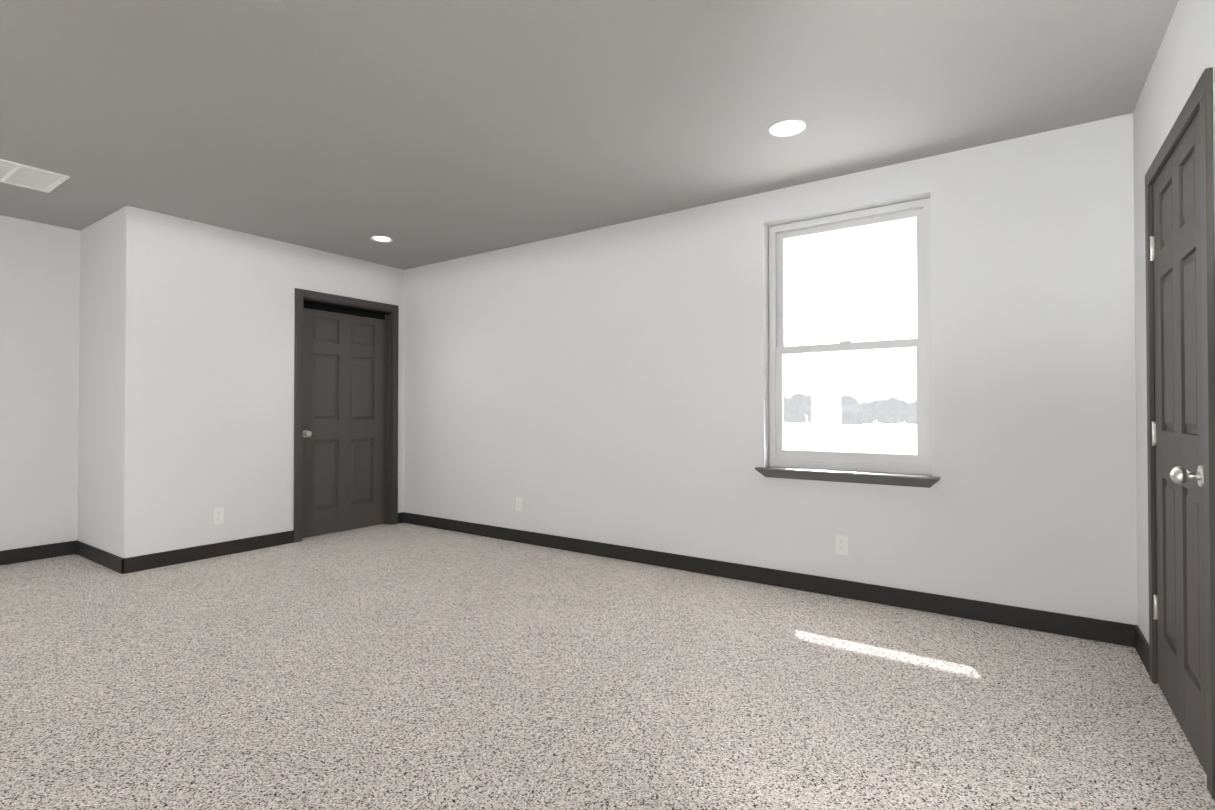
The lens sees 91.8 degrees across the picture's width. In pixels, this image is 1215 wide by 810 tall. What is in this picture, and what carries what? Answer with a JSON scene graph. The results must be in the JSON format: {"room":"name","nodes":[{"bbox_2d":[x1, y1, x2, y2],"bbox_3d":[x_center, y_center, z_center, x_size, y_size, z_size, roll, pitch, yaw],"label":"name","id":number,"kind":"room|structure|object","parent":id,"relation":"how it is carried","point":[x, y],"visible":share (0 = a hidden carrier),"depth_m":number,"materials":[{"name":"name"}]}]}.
{"room":"empty bedroom","nodes":[
{"label":"empty bedroom","id":0,"kind":"room"},
{"bbox_2d":[0,215,79,550],"bbox_3d":[-5.447,-0.122,2.472,0.150,2.440,5.150,0,-1,34],"label":"wall","id":1,"kind":"structure","parent":0,"point":[39,334],"depth_m":4.27,"materials":[{"name":"white paint"}]},
{"bbox_2d":[0,541,71,564],"bbox_3d":[-5.405,1.047,2.376,0.014,0.100,5.000,0,-1,34],"label":"baseboard","id":2,"kind":"structure","parent":1,"relation":"attached to","point":[18,555],"depth_m":4.24,"materials":[{"name":"black wood"}]},
{"bbox_2d":[78,213,113,553],"bbox_3d":[-3.578,-0.104,4.240,0.690,2.440,0.120,0,-1,34],"label":"wall","id":3,"kind":"structure","parent":0,"point":[96,364],"depth_m":4.22,"materials":[{"name":"white paint"}]},
{"bbox_2d":[72,540,115,570],"bbox_3d":[-3.593,1.066,4.153,0.930,0.100,0.017,0,-1,34],"label":"baseboard","id":4,"kind":"structure","parent":3,"relation":"attached to","point":[104,558],"depth_m":4.18,"materials":[{"name":"black wood"}]},
{"bbox_2d":[114,206,403,557],"bbox_3d":[-2.640,-0.097,4.838,0.140,2.440,2.170,0,-1,34],"label":"wall","id":5,"kind":"structure","parent":0,"point":[186,371],"depth_m":4.30,"materials":[{"name":"white paint"}]},
{"bbox_2d":[116,530,293,573],"bbox_3d":[-2.880,1.068,4.340,0.014,0.100,1.124,0,-1,34],"label":"baseboard","id":6,"kind":"structure","parent":5,"relation":"attached to","point":[161,559],"depth_m":4.24,"materials":[{"name":"black wood"}]},
{"bbox_2d":[213,507,223,523],"bbox_3d":[-2.875,0.818,4.354,0.009,0.114,0.070,0,-1,34],"label":"electrical outlet","id":7,"kind":"object","parent":5,"relation":"attached to","point":[218,515],"visible":1,"depth_m":4.35,"materials":[{"name":"white plastic"}]},
{"bbox_2d":[302,308,384,537],"bbox_3d":[-2.338,0.153,5.260,0.108,1.940,0.828,0,-1,34],"label":"door","id":8,"kind":"structure","parent":5,"relation":"in","point":[343,411],"depth_m":5.25,"materials":[{"name":"grey wood"}]},
{"bbox_2d":[293,288,398,542],"bbox_3d":[-2.339,0.087,5.261,0.156,2.080,0.980,0,-1,34],"label":"door frame","id":9,"kind":"structure","parent":5,"relation":"attached to","point":[387,313],"depth_m":5.38,"materials":[{"name":"grey wood"}]},
{"bbox_2d":[0,0,1178,269],"bbox_3d":[-1.746,-1.415,1.188,7.820,0.120,7.600,0,-1,34],"label":"ceiling","id":10,"kind":"structure","parent":0,"point":[422,132],"depth_m":2.60,"materials":[{"name":"white paint"}]},
{"bbox_2d":[0,159,69,192],"bbox_3d":[-3.426,-1.329,3.377,0.426,0.008,0.420,0,-1,34],"label":"ceiling vent","id":11,"kind":"object","parent":10,"relation":"in","point":[22,175],"visible":1,"depth_m":3.43,"materials":[{"name":"white metal"}]},
{"bbox_2d":[370,236,392,242],"bbox_3d":[-1.790,-1.316,4.675,0.170,0.006,0.170,0,-1,34],"label":"recessed light","id":12,"kind":"object","parent":10,"relation":"in","point":[384,239],"visible":0.94,"depth_m":4.69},
{"bbox_2d":[769,119,805,136],"bbox_3d":[0.867,-1.335,2.839,0.170,0.006,0.170,0,-1,34],"label":"recessed light","id":13,"kind":"object","parent":10,"relation":"in","point":[782,128],"visible":1,"depth_m":2.84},
{"bbox_2d":[0,523,1214,809],"bbox_3d":[-1.746,1.135,1.162,7.820,0.100,7.600,0,-1,34],"label":"floor","id":14,"kind":"structure","parent":0,"point":[398,667],"depth_m":2.23,"materials":[{"name":"carpet"}]},
{"bbox_2d":[403,113,1137,624],"bbox_3d":[0.748,-0.106,3.951,6.850,2.440,0.200,0,-1,34],"label":"wall","id":15,"kind":"structure","parent":0,"point":[607,385],"depth_m":3.57,"materials":[{"name":"white paint"}]},
{"bbox_2d":[516,497,521,511],"bbox_3d":[-0.726,0.813,4.826,0.070,0.114,0.009,0,-1,34],"label":"electrical outlet","id":16,"kind":"object","parent":15,"relation":"attached to","point":[518,503],"visible":1,"depth_m":4.82,"materials":[{"name":"white plastic"}]},
{"bbox_2d":[398,512,1127,645],"bbox_3d":[0.213,1.066,4.167,5.310,0.100,0.030,0,-1,34],"label":"baseboard","id":17,"kind":"structure","parent":15,"relation":"attached to","point":[1084,628],"depth_m":3.44,"materials":[{"name":"black wood"}]},
{"bbox_2d":[835,534,847,555],"bbox_3d":[1.352,0.808,3.400,0.070,0.114,0.009,0,-1,34],"label":"electrical outlet","id":18,"kind":"object","parent":15,"relation":"attached to","point":[841,542],"visible":1,"depth_m":3.40,"materials":[{"name":"white plastic"}]},
{"bbox_2d":[755,198,940,487],"bbox_3d":[1.387,-0.346,3.462,1.000,1.584,0.228,0,-1,34],"label":"window","id":19,"kind":"structure","parent":15,"relation":"in","point":[920,462],"depth_m":3.45,"materials":[{"name":"white plastic"}]},
{"bbox_2d":[785,218,916,244],"bbox_3d":[1.115,-1.401,4.500,9.450,0.120,1.100,0,-1,34],"label":"roof eave","id":20,"kind":"object","parent":15,"relation":"attached to","point":[855,230],"depth_m":4.55},
{"bbox_2d":[1133,0,1214,643],"bbox_3d":[2.041,-0.126,2.045,0.120,2.440,1.480,0,-1,34],"label":"wall","id":21,"kind":"structure","parent":0,"point":[1184,58],"depth_m":2.39,"materials":[{"name":"white paint"}]},
{"bbox_2d":[1128,624,1149,675],"bbox_3d":[2.290,1.049,2.514,0.014,0.100,0.345,0,-1,34],"label":"baseboard","id":22,"kind":"structure","parent":21,"relation":"attached to","point":[1136,639],"depth_m":2.57,"materials":[{"name":"black wood"}]},
{"bbox_2d":[1150,114,1206,774],"bbox_3d":[1.927,0.114,2.018,0.108,1.950,0.769,0,-1,34],"label":"door","id":23,"kind":"structure","parent":21,"relation":"in","point":[1177,438],"depth_m":1.96,"materials":[{"name":"grey wood"}]},
{"bbox_2d":[1145,67,1214,799],"bbox_3d":[1.982,0.078,1.971,0.136,2.030,0.905,0,-1,34],"label":"door frame","id":24,"kind":"structure","parent":21,"relation":"attached to","point":[1199,101],"depth_m":1.67,"materials":[{"name":"grey wood"}]},
{"bbox_2d":[1214,765,1214,800],"bbox_3d":[0.011,1.014,-0.807,0.014,0.100,5.880,0,-1,34],"label":"baseboard","id":25,"kind":"structure","parent":21,"relation":"attached to","point":[1214,765],"depth_m":1.62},
{"label":"outside","id":26,"kind":"structure","parent":0,"visible":0},
{"bbox_2d":[783,415,916,454],"bbox_3d":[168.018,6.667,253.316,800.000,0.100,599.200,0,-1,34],"label":"ground","id":27,"kind":"structure","parent":26,"point":[855,441],"depth_m":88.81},
{"bbox_2d":[818,404,863,424],"bbox_3d":[72.105,2.868,181.639,11.800,6.000,8.800,0,-1,34],"label":"barn","id":28,"kind":"object","parent":27,"relation":"on","point":[838,416],"depth_m":178.75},
{"bbox_2d":[783,393,916,423],"bbox_3d":[86.486,0.806,203.743,329.005,13.190,30.345,0,-1,34],"label":"trees","id":29,"kind":"object","parent":27,"relation":"on","point":[803,404],"depth_m":205.11,"materials":[{"name":"grey plant"}]}
]}

